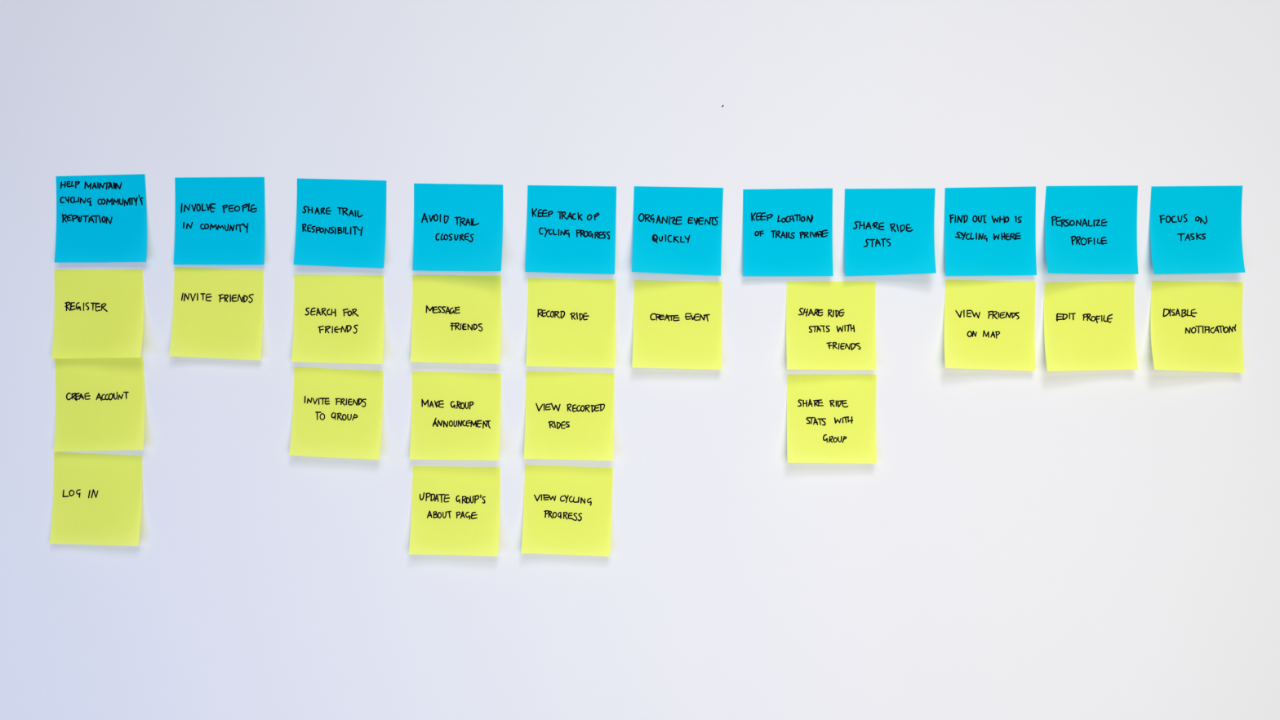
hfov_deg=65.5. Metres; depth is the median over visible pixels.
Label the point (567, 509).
sticky note
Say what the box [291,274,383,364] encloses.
sticky note
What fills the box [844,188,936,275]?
sticky note
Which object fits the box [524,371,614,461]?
sticky note
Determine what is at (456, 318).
sticky note
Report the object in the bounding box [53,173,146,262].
sticky note
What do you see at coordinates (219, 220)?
sticky note
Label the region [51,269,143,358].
sticky note
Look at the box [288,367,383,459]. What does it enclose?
sticky note
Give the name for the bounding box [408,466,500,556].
sticky note
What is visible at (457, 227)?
sticky note
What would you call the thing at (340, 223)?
sticky note
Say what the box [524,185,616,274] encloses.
sticky note
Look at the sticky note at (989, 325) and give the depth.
0.84 m
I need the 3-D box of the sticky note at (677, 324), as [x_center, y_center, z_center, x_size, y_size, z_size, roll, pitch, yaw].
[0.032,-0.030,0.841,0.077,0.076,0.010,0,0,0]
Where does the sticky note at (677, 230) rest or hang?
attached to the wall
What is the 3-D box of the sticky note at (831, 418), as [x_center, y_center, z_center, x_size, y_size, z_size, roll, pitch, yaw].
[0.162,0.050,0.840,0.077,0.075,0.011,0,0,0]
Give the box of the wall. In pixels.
[0,0,1279,719]
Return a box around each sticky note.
[49,452,142,546]
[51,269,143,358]
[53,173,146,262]
[53,356,144,451]
[168,266,263,359]
[173,177,265,265]
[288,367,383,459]
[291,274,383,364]
[293,178,386,268]
[408,371,501,460]
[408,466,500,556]
[410,275,501,364]
[412,183,502,271]
[520,465,613,556]
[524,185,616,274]
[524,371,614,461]
[525,278,616,368]
[631,186,723,275]
[631,280,722,369]
[742,188,833,276]
[786,280,876,369]
[786,374,876,463]
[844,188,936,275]
[944,186,1036,275]
[944,280,1035,371]
[1044,185,1138,274]
[1044,280,1137,371]
[1150,186,1245,274]
[1150,280,1244,373]
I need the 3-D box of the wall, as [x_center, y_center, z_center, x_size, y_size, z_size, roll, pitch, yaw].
[0.000,0.000,0.906,5.200,2.900,0.120,0,0,0]
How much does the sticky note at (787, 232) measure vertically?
0.075 m
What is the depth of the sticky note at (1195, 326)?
0.84 m
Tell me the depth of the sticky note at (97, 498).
0.84 m
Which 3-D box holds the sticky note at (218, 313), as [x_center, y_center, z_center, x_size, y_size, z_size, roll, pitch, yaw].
[-0.358,-0.039,0.841,0.076,0.079,0.008,0,0,0]
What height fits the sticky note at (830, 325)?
0.076 m
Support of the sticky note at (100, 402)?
attached to the wall
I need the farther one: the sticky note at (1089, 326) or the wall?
the wall
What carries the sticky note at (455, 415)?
attached to the wall
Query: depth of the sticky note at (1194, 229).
0.84 m
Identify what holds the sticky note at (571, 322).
attached to the wall
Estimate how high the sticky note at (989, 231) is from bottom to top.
0.077 m
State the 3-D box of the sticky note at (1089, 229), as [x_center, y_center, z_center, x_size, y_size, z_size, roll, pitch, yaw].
[0.382,-0.110,0.837,0.083,0.076,0.016,0,0,0]

